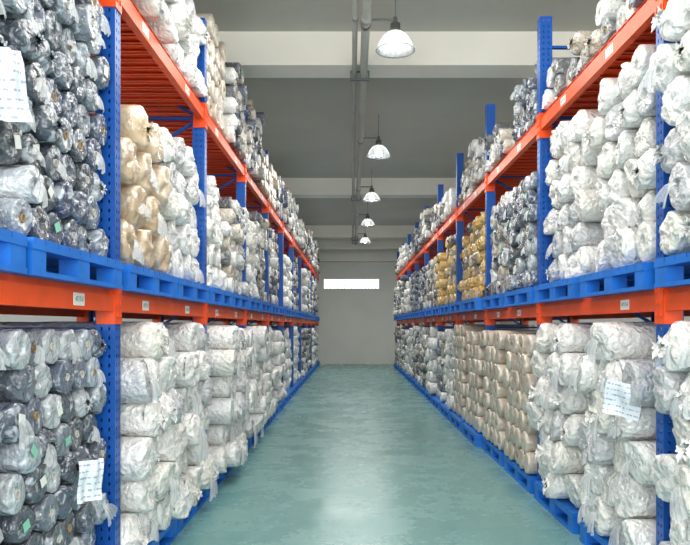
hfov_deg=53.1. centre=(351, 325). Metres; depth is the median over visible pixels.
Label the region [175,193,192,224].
roll
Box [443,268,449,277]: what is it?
roll
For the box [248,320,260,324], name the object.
beam
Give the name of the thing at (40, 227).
roll
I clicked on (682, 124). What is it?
roll
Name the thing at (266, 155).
roll
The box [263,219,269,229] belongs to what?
roll
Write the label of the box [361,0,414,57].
pendant lamp
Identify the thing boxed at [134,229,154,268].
roll
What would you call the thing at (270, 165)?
roll
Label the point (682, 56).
roll
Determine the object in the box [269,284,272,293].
roll
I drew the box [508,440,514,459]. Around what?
roll
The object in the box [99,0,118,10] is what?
beam
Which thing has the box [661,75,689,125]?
roll
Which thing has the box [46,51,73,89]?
roll
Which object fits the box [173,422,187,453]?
roll
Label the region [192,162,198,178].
roll
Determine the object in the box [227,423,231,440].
roll
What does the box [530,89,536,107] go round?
roll
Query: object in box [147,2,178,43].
roll
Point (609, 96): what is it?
roll
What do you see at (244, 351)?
roll
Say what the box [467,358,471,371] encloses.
roll
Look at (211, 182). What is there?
roll
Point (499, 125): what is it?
roll
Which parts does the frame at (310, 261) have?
post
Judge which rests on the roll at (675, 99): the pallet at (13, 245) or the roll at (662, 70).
the roll at (662, 70)
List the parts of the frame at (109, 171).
post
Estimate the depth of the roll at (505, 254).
7.10 m
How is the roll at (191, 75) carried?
on the deck at (143, 82)
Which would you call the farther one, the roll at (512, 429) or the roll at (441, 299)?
the roll at (441, 299)
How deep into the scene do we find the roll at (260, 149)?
9.23 m
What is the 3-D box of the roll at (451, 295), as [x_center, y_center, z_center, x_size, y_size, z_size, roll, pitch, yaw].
[2.103,-0.440,11.404,1.002,0.177,0.169,0,0,0]
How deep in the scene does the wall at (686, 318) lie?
15.91 m
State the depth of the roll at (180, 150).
5.34 m
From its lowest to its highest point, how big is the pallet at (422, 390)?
0.150 m
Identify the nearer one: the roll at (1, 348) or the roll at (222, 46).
the roll at (1, 348)
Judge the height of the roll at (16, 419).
0.193 m
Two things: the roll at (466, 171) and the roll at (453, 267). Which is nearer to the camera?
the roll at (466, 171)
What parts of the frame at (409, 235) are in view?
post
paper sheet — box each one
[0,47,32,121]
[77,458,103,503]
[602,378,640,421]
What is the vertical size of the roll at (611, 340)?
0.256 m
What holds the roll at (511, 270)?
on the roll at (506, 277)
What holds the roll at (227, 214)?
on the roll at (236, 228)
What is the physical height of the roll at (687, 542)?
0.257 m
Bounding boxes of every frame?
[0,7,120,544]
[89,18,210,493]
[161,110,248,447]
[208,150,268,340]
[229,189,282,381]
[247,238,293,386]
[271,257,306,327]
[283,248,300,378]
[284,261,311,367]
[287,273,314,353]
[407,234,436,329]
[415,222,453,325]
[424,206,469,326]
[437,184,484,387]
[456,153,521,323]
[485,104,569,346]
[533,16,653,493]
[656,27,683,544]
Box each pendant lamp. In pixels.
[355,213,374,226]
[355,233,370,243]
[356,186,380,202]
[357,114,390,159]
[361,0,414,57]
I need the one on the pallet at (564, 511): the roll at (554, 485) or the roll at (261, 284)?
the roll at (554, 485)
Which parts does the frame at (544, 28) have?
post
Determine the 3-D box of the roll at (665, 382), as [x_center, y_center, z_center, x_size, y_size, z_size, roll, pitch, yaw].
[2.248,0.324,3.509,1.433,0.251,0.252,0,0,-1]
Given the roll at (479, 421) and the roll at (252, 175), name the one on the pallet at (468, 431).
the roll at (479, 421)
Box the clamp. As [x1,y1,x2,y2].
[350,71,368,80]
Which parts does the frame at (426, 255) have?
post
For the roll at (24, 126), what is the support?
on the roll at (11, 135)
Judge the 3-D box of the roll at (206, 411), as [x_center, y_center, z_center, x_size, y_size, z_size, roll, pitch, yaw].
[-1.935,0.771,5.942,1.442,0.255,0.255,0,0,0]
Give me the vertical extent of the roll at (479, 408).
0.200 m
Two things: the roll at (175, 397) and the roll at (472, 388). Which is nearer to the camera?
the roll at (175, 397)
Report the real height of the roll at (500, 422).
0.206 m
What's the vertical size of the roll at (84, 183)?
0.168 m
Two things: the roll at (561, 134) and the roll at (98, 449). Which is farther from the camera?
the roll at (561, 134)
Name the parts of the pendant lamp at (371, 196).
lamp shade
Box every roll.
[0,0,28,13]
[0,0,45,32]
[0,18,45,59]
[0,34,10,48]
[0,96,34,132]
[0,121,23,164]
[0,165,44,203]
[0,198,32,234]
[0,321,168,359]
[0,328,77,360]
[0,329,30,369]
[0,342,3,364]
[0,365,36,402]
[0,402,28,442]
[0,411,4,444]
[0,434,41,473]
[0,473,25,515]
[0,505,34,543]
[0,532,43,544]
[7,45,24,68]
[12,133,42,169]
[20,466,46,503]
[21,397,43,434]
[22,328,59,363]
[23,38,58,74]
[23,494,58,531]
[24,62,47,101]
[24,330,42,365]
[25,105,65,142]
[27,205,49,240]
[29,175,55,211]
[32,78,61,114]
[32,362,52,397]
[34,428,59,463]
[38,394,62,428]
[38,521,65,544]
[39,0,54,7]
[39,145,62,180]
[39,459,60,492]
[40,9,62,49]
[40,117,72,152]
[43,0,75,24]
[45,485,72,519]
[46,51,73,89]
[46,212,63,243]
[46,360,73,394]
[48,423,71,456]
[49,182,73,218]
[51,28,76,64]
[52,451,79,483]
[53,154,75,188]
[56,511,74,544]
[57,91,78,126]
[59,66,85,101]
[60,219,79,248]
[60,391,74,422]
[60,478,81,510]
[61,128,86,161]
[62,4,97,40]
[64,190,89,223]
[66,417,82,450]
[69,535,84,544]
[70,358,87,390]
[70,389,93,417]
[71,42,90,76]
[72,104,90,136]
[72,444,93,460]
[72,502,95,533]
[73,163,93,195]
[73,329,93,359]
[73,529,95,544]
[74,0,99,17]
[74,138,101,170]
[75,25,101,54]
[77,224,92,251]
[78,78,99,111]
[79,195,99,228]
[80,413,96,443]
[81,438,106,464]
[84,357,99,386]
[84,383,106,413]
[85,56,109,89]
[85,113,106,146]
[86,228,108,256]
[87,329,106,357]
[87,493,108,524]
[88,104,153,149]
[90,171,106,201]
[92,397,168,436]
[93,137,139,183]
[93,513,148,544]
[97,2,104,31]
[121,152,154,194]
[121,185,147,229]
[121,219,138,264]
[121,358,161,397]
[121,360,153,402]
[121,436,156,480]
[121,475,156,512]
[132,0,168,21]
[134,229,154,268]
[134,507,158,542]
[136,122,164,162]
[138,195,162,236]
[142,93,208,106]
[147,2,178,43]
[148,165,172,204]
[150,235,171,273]
[151,437,159,461]
[152,162,176,188]
[152,427,181,461]
[152,462,175,500]
[154,322,173,356]
[155,493,172,530]
[156,356,176,392]
[158,391,176,430]
[159,187,181,219]
[159,220,177,250]
[160,127,175,160]
[161,137,185,168]
[162,29,179,62]
[163,322,198,351]
[166,0,186,11]
[166,245,175,274]
[166,388,185,424]
[167,4,193,39]
[168,457,181,491]
[168,482,192,518]
[172,249,184,278]
[172,353,200,386]
[173,352,199,359]
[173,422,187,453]
[174,386,195,412]
[175,43,186,74]
[175,169,190,198]
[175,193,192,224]
[175,224,192,254]
[178,39,189,53]
[178,146,194,175]
[179,446,187,472]
[180,474,202,505]
[181,413,205,445]
[181,466,202,488]
[182,254,192,280]
[183,55,198,86]
[183,176,200,204]
[184,34,199,57]
[185,0,196,32]
[187,444,204,465]
[189,15,210,45]
[189,206,196,228]
[189,228,199,257]
[191,68,207,97]
[191,257,200,282]
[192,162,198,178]
[192,383,199,408]
[194,405,205,430]
[196,13,214,37]
[196,350,210,380]
[196,377,212,405]
[197,323,209,349]
[198,460,217,489]
[201,431,208,458]
[202,454,218,477]
[204,406,209,429]
[207,30,211,52]
[207,49,208,67]
[207,55,213,77]
[207,71,211,93]
[207,175,216,198]
[207,195,212,216]
[207,216,216,240]
[207,220,215,243]
[207,244,214,264]
[207,246,210,264]
[207,266,212,285]
[207,325,240,349]
[207,349,237,375]
[207,424,228,445]
[208,39,214,59]
[208,80,215,101]
[208,96,212,116]
[208,398,233,423]
[208,445,227,472]
[209,376,234,397]
[210,205,221,226]
[210,224,222,247]
[210,267,218,287]
[211,24,218,46]
[211,64,218,84]
[211,103,219,123]
[212,87,220,106]
[212,248,220,269]
[213,189,217,204]
[214,48,220,68]
[215,42,225,61]
[215,72,221,91]
[215,187,219,207]
[216,110,223,129]
[218,56,225,77]
[218,197,232,208]
[218,269,227,289]
[219,95,223,111]
[219,208,236,223]
[219,221,231,236]
[220,79,225,99]
[220,116,226,136]
[220,236,231,251]
[220,249,230,264]
[221,67,238,83]
[221,264,233,277]
[223,97,238,113]
[223,114,239,129]
[224,441,241,466]
[225,62,242,78]
[225,126,234,142]
[225,278,233,292]
[226,85,237,101]
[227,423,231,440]
[228,224,240,238]
[229,134,235,146]
[230,252,236,266]
[230,374,236,394]
[231,136,242,150]
[231,395,241,419]
[231,419,238,435]
[231,436,247,460]
[232,200,237,211]
[232,212,240,223]
[233,267,235,280]
[233,280,237,293]
[234,371,250,392]
[234,392,249,416]
[234,432,247,454]
[235,109,240,118]
[235,119,241,134]
[235,229,243,242]
[235,349,246,372]
[235,417,242,427]
[236,68,243,83]
[236,243,239,254]
[236,255,245,268]
[237,85,247,99]
[237,91,243,106]
[237,144,247,158]
[237,282,250,295]
[238,327,246,348]
[239,112,244,127]
[239,245,244,254]
[239,271,241,281]
[240,129,244,142]
[241,207,248,221]
[241,328,249,348]
[242,328,252,346]
[242,349,249,367]
[242,419,253,438]
[243,389,253,413]
[244,122,248,134]
[245,347,253,367]
[246,99,253,108]
[246,104,251,118]
[246,119,255,132]
[246,129,252,143]
[246,154,250,167]
[246,219,252,231]
[246,232,257,249]
[246,247,248,263]
[246,264,251,281]
[246,326,267,345]
[246,362,262,379]
[246,414,263,433]
[247,144,252,155]
[247,158,255,170]
[247,250,255,265]
[247,282,253,297]
[248,161,257,173]
[248,211,257,220]
[249,379,258,398]
[249,382,254,400]
[250,109,255,119]
[250,164,258,177]
[250,221,258,232]
[250,395,267,413]
[251,147,256,160]
[252,168,265,179]
[252,268,256,283]
[252,343,260,362]
[253,127,259,140]
[253,284,259,299]
[254,254,260,269]
[254,278,258,288]
[256,112,265,124]
[256,118,260,129]
[257,145,262,156]
[257,154,260,166]
[257,213,260,223]
[257,234,262,244]
[257,267,262,278]
[257,343,267,361]
[257,378,263,394]
[258,176,265,189]
[258,362,263,376]
[259,258,265,268]
[259,279,264,289]
[260,215,264,225]
[262,182,268,194]
[262,374,271,391]
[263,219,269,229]
[264,185,269,197]
[264,239,267,250]
[264,408,268,423]
[265,154,267,167]
[266,171,270,183]
[269,164,272,173]
[269,228,272,237]
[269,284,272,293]
[270,249,274,257]
[270,258,277,267]
[270,276,278,285]
[273,180,278,189]
[414,282,418,288]
[435,281,438,289]
[436,253,447,261]
[439,271,447,278]
[439,279,447,287]
[439,288,446,295]
[439,296,444,305]
[440,261,447,270]
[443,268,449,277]
[447,235,453,245]
[447,285,452,293]
[448,256,452,266]
[449,294,452,303]
[450,264,455,274]
[451,234,469,244]
[451,245,455,254]
[452,284,455,293]
[453,401,455,412]
[454,325,458,336]
[454,390,457,402]
[455,358,457,369]
[456,369,459,381]
[457,194,463,203]
[457,280,464,291]
[457,404,460,415]
[458,324,530,335]
[458,336,461,348]
[459,359,461,371]
[459,394,465,406]
[460,348,465,359]
[460,371,467,383]
[461,256,469,268]
[461,325,535,336]
[461,336,466,348]
[461,383,466,396]
[462,168,468,177]
[462,236,470,247]
[462,360,468,372]
[462,407,465,419]
[463,290,467,299]
[465,158,472,169]
[465,222,472,233]
[465,331,470,344]
[465,383,469,396]
[465,411,468,423]
[466,176,470,186]
[466,344,469,358]
[466,397,470,411]
[467,147,474,157]
[467,179,476,188]
[467,267,471,278]
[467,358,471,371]
[468,232,474,243]
[468,255,474,266]
[468,277,475,288]
[468,372,472,385]
[468,411,471,425]
[469,139,478,151]
[469,242,474,253]
[469,345,473,358]
[470,174,479,185]
[470,331,481,345]
[471,252,479,263]
[471,373,475,387]
[471,387,473,400]
[471,401,476,414]
[472,155,475,166]
[472,216,483,228]
[472,276,477,286]
[472,287,478,297]
[473,170,482,182]
[473,345,478,359]
[473,359,477,373]
[473,388,477,402]
[473,416,477,429]
[474,229,481,239]
[475,238,483,250]
[475,264,479,275]
[475,374,484,388]
[476,145,482,157]
[476,158,481,169]
[476,250,482,262]
[476,346,484,359]
[476,360,484,375]
[476,402,484,416]
[476,417,482,432]
[477,235,484,248]
[477,274,483,285]
[477,332,484,346]
[478,135,484,144]
[478,168,483,179]
[478,285,484,297]
[478,388,483,404]
[479,260,484,272]
[480,212,484,224]
[480,225,484,234]
[480,249,484,260]
[481,142,484,153]
[481,154,484,165]
[481,164,484,176]
[481,330,487,345]
[482,361,486,375]
[482,421,486,437]
[483,376,488,392]
[483,408,487,422]
[484,134,493,146]
[484,346,487,361]
[484,393,490,408]
[485,160,492,171]
[485,283,490,295]
[485,423,490,440]
[486,330,494,345]
[486,362,489,377]
[487,346,493,362]
[487,409,492,425]
[488,377,492,394]
[489,154,497,165]
[489,362,493,379]
[489,426,494,442]
[490,143,493,153]
[490,215,496,229]
[490,232,493,245]
[490,269,496,281]
[490,282,496,294]
[490,395,494,410]
[491,206,498,214]
[491,244,497,256]
[491,255,498,269]
[491,347,495,363]
[491,379,494,395]
[491,411,495,427]
[492,150,500,162]
[492,363,496,379]
[492,429,497,446]
[493,146,503,159]
[493,230,498,243]
[493,231,501,241]
[493,252,502,266]
[493,330,497,347]
[493,398,496,412]
[494,122,514,135]
[494,133,498,145]
[494,207,508,222]
[494,380,507,398]
[495,348,506,363]
[495,364,506,382]
[495,413,507,431]
[496,281,500,293]
[496,330,536,348]
[496,398,507,416]
[497,225,504,239]
[497,281,504,292]
[497,431,504,449]
[498,129,513,142]
[498,143,505,156]
[498,251,508,265]
[498,265,507,280]
[500,195,504,206]
[500,240,504,251]
[502,139,515,153]
[503,223,507,237]
[503,247,511,263]
[503,368,509,386]
[503,437,508,455]
[504,191,509,206]
[504,276,508,291]
[504,333,535,351]
[504,403,510,420]
[505,203,512,218]
[505,235,509,247]
[505,421,513,440]
[506,219,510,234]
[506,351,512,369]
[507,245,518,261]
[507,275,517,290]
[507,386,512,404]
[508,262,515,274]
[508,405,514,423]
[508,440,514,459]
[509,191,512,202]
[509,217,514,229]
[509,230,519,245]
[509,334,513,352]
[509,369,513,388]
[510,425,515,443]
[511,125,521,140]
[511,200,516,214]
[511,353,516,370]
[511,389,515,407]
[512,186,517,200]
[512,213,519,229]
[512,333,531,353]
[513,85,521,100]
[513,102,519,114]
[513,113,519,126]
[513,370,519,390]
[513,408,518,427]
[514,427,522,447]
[514,446,521,464]
[515,258,524,273]
[515,391,522,410]
[516,196,520,212]
[516,210,524,227]
[516,241,525,257]
[516,274,519,288]
[516,352,520,372]
[518,207,536,223]
[518,272,523,288]
[518,410,526,430]
[518,449,524,468]
[519,90,528,106]
[519,107,527,124]
[519,179,524,193]
[519,193,526,209]
[519,228,523,241]
[519,334,535,354]
[519,372,524,392]
[520,120,527,135]
[521,353,532,374]
[521,392,533,413]
[521,431,536,452]
[522,78,528,90]
[522,175,530,192]
[522,270,528,287]
[523,224,526,240]
[523,373,536,394]
[524,239,532,255]
[524,256,527,269]
[524,452,536,473]
[525,77,552,93]
[525,189,536,206]
[525,335,536,355]
[525,402,544,430]
[525,414,536,433]
[526,95,532,113]
[526,204,554,220]
[526,222,553,238]
[527,114,531,129]
[527,254,553,270]
[527,269,536,286]
[528,376,547,405]
[529,171,536,188]
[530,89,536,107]
[530,115,535,124]
[530,350,551,377]
[531,103,536,119]
[531,236,552,253]
[534,57,572,74]
[535,323,558,352]
[535,435,554,466]
[537,410,554,434]
[537,457,545,480]
[539,430,547,446]
[541,381,563,409]
[542,89,553,109]
[542,472,568,498]
[543,208,560,234]
[544,466,548,478]
[545,159,560,185]
[545,258,560,282]
[545,352,561,383]
[546,67,553,87]
[547,441,587,473]
[549,180,572,208]
[549,322,590,352]
[549,409,569,440]
[550,130,563,158]
[551,58,571,79]
[551,231,563,257]
[553,74,566,96]
[553,173,574,201]
[553,323,592,353]
[553,386,591,414]
[554,203,571,230]
[555,120,575,149]
[555,155,571,178]
[556,353,592,385]
[558,254,569,279]
[559,414,585,445]
[562,226,574,255]
[563,142,596,171]
[563,474,587,507]
[564,251,576,278]
[565,200,581,225]
[566,68,571,86]
[566,222,603,250]
[567,31,592,55]
[568,57,580,80]
[568,109,605,141]
[570,166,598,195]
[573,246,597,277]
[575,189,603,221]
[576,355,599,391]
[577,421,593,456]
[578,47,593,70]
[579,488,596,524]
[581,132,600,165]
[582,430,616,464]
[583,116,610,149]
[584,29,603,55]
[584,461,613,495]
[585,396,617,433]
[590,322,599,359]
[590,390,599,407]
[591,322,669,362]
[594,496,619,535]
[595,0,625,25]
[595,239,612,271]
[596,141,623,177]
[596,178,611,211]
[597,78,623,114]
[597,359,607,375]
[598,359,655,397]
[600,17,615,44]
[600,466,625,506]
[601,206,615,238]
[603,235,620,267]
[604,102,638,140]
[608,169,631,203]
[608,198,641,231]
[610,407,669,439]
[613,439,652,474]
[613,475,661,518]
[614,228,641,266]
[615,4,626,31]
[615,130,639,167]
[615,517,625,544]
[616,89,655,127]
[617,62,637,99]
[622,361,661,406]
[622,440,661,485]
[622,519,655,544]
[623,158,661,197]
[625,0,637,19]
[629,0,644,7]
[629,44,655,86]
[630,148,661,188]
[632,190,669,226]
[634,117,655,156]
[636,74,655,115]
[636,221,661,261]
[647,43,689,92]
[650,454,686,502]
[651,0,689,41]
[651,321,689,371]
[652,127,686,173]
[652,366,688,414]
[659,210,689,255]
[659,541,670,544]
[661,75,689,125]
[668,162,689,210]
[669,506,689,544]
[672,372,689,419]
[672,413,689,462]
[673,29,689,71]
[673,464,689,517]
[675,111,689,161]
[675,434,689,467]
[678,215,689,244]
[684,523,689,544]
[685,0,689,11]
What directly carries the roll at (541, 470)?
on the pallet at (564, 511)
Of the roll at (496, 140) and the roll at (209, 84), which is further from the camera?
the roll at (496, 140)
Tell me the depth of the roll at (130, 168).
4.02 m
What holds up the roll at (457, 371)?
on the roll
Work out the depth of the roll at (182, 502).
4.78 m
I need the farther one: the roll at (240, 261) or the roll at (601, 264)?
the roll at (240, 261)
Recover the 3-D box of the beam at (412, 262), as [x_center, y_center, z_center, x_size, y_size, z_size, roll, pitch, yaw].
[1.694,-1.760,19.300,0.112,0.220,2.398,0,0,0]
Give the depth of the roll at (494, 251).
8.19 m
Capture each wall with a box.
[0,314,214,324]
[215,262,498,363]
[499,316,689,329]
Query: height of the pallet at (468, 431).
0.150 m
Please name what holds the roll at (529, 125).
on the deck at (526, 163)
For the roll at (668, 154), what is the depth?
3.47 m
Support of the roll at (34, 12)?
on the roll at (47, 59)
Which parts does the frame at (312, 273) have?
post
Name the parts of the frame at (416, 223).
post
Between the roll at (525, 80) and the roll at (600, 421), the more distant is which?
the roll at (525, 80)
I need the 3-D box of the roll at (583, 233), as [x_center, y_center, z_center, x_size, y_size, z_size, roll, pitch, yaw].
[2.319,-0.665,5.244,1.373,0.254,0.250,0,0,0]
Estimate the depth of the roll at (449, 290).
11.44 m
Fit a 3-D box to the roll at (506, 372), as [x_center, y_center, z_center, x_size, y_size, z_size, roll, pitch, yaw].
[2.130,0.530,7.125,1.130,0.201,0.193,0,0,0]
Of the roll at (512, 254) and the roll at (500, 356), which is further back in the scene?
the roll at (500, 356)
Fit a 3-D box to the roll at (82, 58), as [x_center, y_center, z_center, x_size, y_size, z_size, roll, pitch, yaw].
[-1.804,-1.339,3.498,0.996,0.192,0.171,0,0,0]
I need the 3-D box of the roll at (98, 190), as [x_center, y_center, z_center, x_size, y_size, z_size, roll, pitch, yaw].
[-1.825,-0.742,3.683,1.002,0.170,0.178,0,1,1]
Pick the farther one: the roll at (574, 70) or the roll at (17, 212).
the roll at (574, 70)
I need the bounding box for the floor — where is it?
[170,364,583,544]
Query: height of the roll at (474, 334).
0.196 m
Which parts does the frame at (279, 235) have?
post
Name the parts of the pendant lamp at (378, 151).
mounting arm, lamp shade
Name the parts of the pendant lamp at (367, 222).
lamp shade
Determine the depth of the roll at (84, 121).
3.49 m
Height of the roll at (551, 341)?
0.253 m
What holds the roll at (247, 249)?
on the roll at (249, 268)
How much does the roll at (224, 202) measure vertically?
0.166 m
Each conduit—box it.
[352,0,357,243]
[354,0,371,244]
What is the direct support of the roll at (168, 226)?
on the roll at (179, 267)
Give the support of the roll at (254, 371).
on the roll at (260, 389)
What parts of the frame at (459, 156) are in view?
post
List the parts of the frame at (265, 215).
post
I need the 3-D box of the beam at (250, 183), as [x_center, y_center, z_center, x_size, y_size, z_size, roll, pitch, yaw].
[-1.344,-1.860,9.580,0.112,0.220,2.298,0,0,0]
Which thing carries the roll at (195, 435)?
on the roll at (183, 461)
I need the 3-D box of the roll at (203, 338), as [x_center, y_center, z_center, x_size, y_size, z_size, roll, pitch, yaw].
[-1.931,0.119,5.797,1.483,0.297,0.255,0,0,-1]
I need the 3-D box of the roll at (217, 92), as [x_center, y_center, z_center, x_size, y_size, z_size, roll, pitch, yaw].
[-1.901,-2.261,6.827,1.181,0.200,0.209,0,0,-1]
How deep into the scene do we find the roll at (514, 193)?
6.92 m
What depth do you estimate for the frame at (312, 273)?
24.48 m
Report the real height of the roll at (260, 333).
0.335 m
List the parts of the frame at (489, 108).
post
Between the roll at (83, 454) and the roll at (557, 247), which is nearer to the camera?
the roll at (83, 454)
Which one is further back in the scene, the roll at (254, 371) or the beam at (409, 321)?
the beam at (409, 321)
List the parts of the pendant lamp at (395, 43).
mounting arm, lamp shade, bulb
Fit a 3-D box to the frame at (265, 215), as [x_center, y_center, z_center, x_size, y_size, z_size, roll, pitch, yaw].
[-1.860,-0.610,10.730,1.180,4.220,0.150,0,0,0]
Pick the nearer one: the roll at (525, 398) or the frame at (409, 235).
the roll at (525, 398)
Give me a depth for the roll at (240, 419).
7.53 m
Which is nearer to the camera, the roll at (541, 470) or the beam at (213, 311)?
the roll at (541, 470)
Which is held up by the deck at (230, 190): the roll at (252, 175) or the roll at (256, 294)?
the roll at (252, 175)
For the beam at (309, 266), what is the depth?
21.70 m
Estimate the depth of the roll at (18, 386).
2.82 m
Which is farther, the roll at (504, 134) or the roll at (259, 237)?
the roll at (259, 237)
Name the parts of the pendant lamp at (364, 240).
lamp shade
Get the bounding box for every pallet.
[0,228,26,273]
[12,237,122,288]
[46,264,177,297]
[137,278,209,302]
[147,519,177,544]
[159,287,232,306]
[177,489,209,532]
[209,467,232,492]
[230,293,248,309]
[248,298,261,311]
[248,430,261,447]
[261,301,270,312]
[261,416,270,432]
[269,304,278,313]
[271,405,278,421]
[276,306,284,314]
[278,398,284,412]
[284,308,290,315]
[285,392,290,404]
[287,387,294,398]
[289,309,294,316]
[294,383,299,392]
[295,310,299,317]
[296,379,302,387]
[411,378,416,386]
[415,311,422,317]
[415,381,420,391]
[420,309,430,316]
[420,386,426,396]
[425,308,431,315]
[425,391,435,402]
[432,306,439,315]
[432,396,445,410]
[440,304,454,314]
[440,403,452,419]
[449,301,464,312]
[449,412,465,431]
[462,298,481,311]
[462,423,482,446]
[482,293,506,309]
[482,437,504,465]
[504,287,567,306]
[504,455,536,493]
[534,278,634,302]
[534,481,582,533]
[579,262,689,296]
[579,519,615,544]
[654,252,689,287]
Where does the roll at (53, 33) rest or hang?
on the roll at (47, 59)
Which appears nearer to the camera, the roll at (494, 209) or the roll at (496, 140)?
the roll at (496, 140)
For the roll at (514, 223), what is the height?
0.160 m
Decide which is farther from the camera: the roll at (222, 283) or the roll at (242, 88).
the roll at (242, 88)
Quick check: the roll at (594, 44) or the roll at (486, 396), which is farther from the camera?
the roll at (486, 396)
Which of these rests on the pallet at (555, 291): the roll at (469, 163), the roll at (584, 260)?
the roll at (584, 260)
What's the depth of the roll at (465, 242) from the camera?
10.34 m
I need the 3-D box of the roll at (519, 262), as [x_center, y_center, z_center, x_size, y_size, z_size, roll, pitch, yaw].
[2.045,-0.575,6.700,0.974,0.175,0.197,0,0,-2]
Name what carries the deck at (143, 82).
on the beam at (127, 10)
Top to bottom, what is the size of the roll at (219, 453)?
0.256 m
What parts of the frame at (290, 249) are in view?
post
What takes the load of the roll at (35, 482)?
on the roll at (14, 529)
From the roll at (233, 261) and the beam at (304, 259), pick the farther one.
the beam at (304, 259)
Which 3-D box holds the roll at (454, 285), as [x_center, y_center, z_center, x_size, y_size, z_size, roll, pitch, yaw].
[2.113,-0.598,11.142,0.970,0.167,0.174,0,0,-1]
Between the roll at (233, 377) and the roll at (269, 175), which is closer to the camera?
the roll at (233, 377)
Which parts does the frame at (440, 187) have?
post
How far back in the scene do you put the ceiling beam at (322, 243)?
25.70 m
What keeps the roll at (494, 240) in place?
on the roll at (494, 251)
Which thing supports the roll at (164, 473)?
on the roll at (149, 520)
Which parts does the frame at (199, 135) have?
post, post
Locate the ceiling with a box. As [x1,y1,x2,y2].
[193,0,600,224]
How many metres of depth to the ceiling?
10.81 m
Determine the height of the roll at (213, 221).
0.238 m
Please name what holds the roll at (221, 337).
on the roll
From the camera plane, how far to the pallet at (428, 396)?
13.83 m
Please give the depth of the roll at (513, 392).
6.78 m
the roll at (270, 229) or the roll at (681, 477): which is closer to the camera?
the roll at (681, 477)
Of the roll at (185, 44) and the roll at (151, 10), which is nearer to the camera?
the roll at (151, 10)
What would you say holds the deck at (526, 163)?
on the beam at (531, 136)
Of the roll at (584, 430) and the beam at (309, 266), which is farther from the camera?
the beam at (309, 266)
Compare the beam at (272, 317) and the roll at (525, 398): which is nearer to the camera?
the roll at (525, 398)
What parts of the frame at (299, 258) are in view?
post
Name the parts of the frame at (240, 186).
post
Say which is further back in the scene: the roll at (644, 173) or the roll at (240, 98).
the roll at (240, 98)
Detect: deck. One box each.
[90,0,200,105]
[143,107,242,165]
[207,166,265,200]
[246,201,281,222]
[269,223,291,237]
[283,238,299,249]
[283,250,305,258]
[406,264,423,269]
[409,256,435,263]
[416,246,447,255]
[426,231,467,244]
[439,210,484,229]
[459,178,524,208]
[489,120,566,175]
[543,0,655,115]
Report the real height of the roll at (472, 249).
0.172 m
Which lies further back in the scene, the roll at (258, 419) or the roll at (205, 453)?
the roll at (258, 419)
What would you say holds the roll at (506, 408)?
on the roll at (508, 425)
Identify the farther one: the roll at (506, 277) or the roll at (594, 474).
the roll at (506, 277)
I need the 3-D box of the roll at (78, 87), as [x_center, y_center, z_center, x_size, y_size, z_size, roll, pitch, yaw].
[-1.811,-1.197,3.405,0.956,0.171,0.164,0,0,0]
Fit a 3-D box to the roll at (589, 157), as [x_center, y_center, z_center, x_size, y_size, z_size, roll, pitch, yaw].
[2.368,-1.310,5.098,1.372,0.243,0.237,0,0,0]
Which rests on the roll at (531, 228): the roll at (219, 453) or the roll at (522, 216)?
the roll at (522, 216)
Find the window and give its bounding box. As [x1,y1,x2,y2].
[324,278,378,288]
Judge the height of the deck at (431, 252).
0.022 m
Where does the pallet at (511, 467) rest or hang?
on the floor
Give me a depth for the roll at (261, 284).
9.90 m
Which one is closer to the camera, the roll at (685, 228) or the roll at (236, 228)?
the roll at (685, 228)
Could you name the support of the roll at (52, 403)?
on the roll at (48, 442)
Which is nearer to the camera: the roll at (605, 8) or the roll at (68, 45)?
the roll at (68, 45)
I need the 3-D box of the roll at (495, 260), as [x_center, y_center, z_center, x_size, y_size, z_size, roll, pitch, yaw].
[2.123,-0.750,7.819,1.038,0.181,0.183,0,2,0]
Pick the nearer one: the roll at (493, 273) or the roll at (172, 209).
the roll at (172, 209)
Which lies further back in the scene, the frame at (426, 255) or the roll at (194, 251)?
the frame at (426, 255)
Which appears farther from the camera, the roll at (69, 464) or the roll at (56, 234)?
the roll at (69, 464)
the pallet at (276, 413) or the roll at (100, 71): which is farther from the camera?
the pallet at (276, 413)
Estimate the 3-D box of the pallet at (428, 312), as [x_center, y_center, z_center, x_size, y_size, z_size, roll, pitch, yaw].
[2.110,-0.275,13.896,1.160,0.150,1.060,0,0,0]
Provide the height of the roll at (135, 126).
0.279 m
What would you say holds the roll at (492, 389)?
on the roll at (492, 397)
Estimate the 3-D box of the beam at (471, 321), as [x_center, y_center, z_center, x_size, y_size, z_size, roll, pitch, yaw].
[2.726,-0.120,14.500,0.112,0.220,2.398,0,0,0]
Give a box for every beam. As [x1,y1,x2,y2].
[0,273,118,323]
[0,305,88,321]
[94,311,160,321]
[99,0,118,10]
[119,0,206,128]
[119,289,206,324]
[164,315,191,320]
[206,104,245,182]
[206,303,245,324]
[208,318,228,324]
[219,31,579,77]
[246,165,268,212]
[246,310,268,324]
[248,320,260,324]
[268,205,283,232]
[269,314,283,324]
[281,178,455,197]
[283,222,293,246]
[283,316,293,325]
[294,242,301,256]
[294,317,301,325]
[301,249,306,264]
[301,319,306,325]
[304,225,419,237]
[307,261,311,271]
[312,238,414,249]
[318,250,398,261]
[401,266,406,274]
[407,255,414,269]
[407,319,414,325]
[414,247,423,262]
[414,317,423,325]
[424,233,436,252]
[424,316,436,325]
[437,209,455,239]
[437,313,455,324]
[456,177,484,220]
[456,310,484,323]
[470,320,482,323]
[485,115,537,191]
[485,303,537,324]
[495,318,519,323]
[522,316,566,323]
[538,0,658,138]
[538,288,658,324]
[570,312,650,322]
[659,0,668,9]
[659,286,689,323]
[684,310,689,315]
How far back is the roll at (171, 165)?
5.20 m
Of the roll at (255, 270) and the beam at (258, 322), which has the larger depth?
the beam at (258, 322)
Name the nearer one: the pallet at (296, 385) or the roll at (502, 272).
the roll at (502, 272)

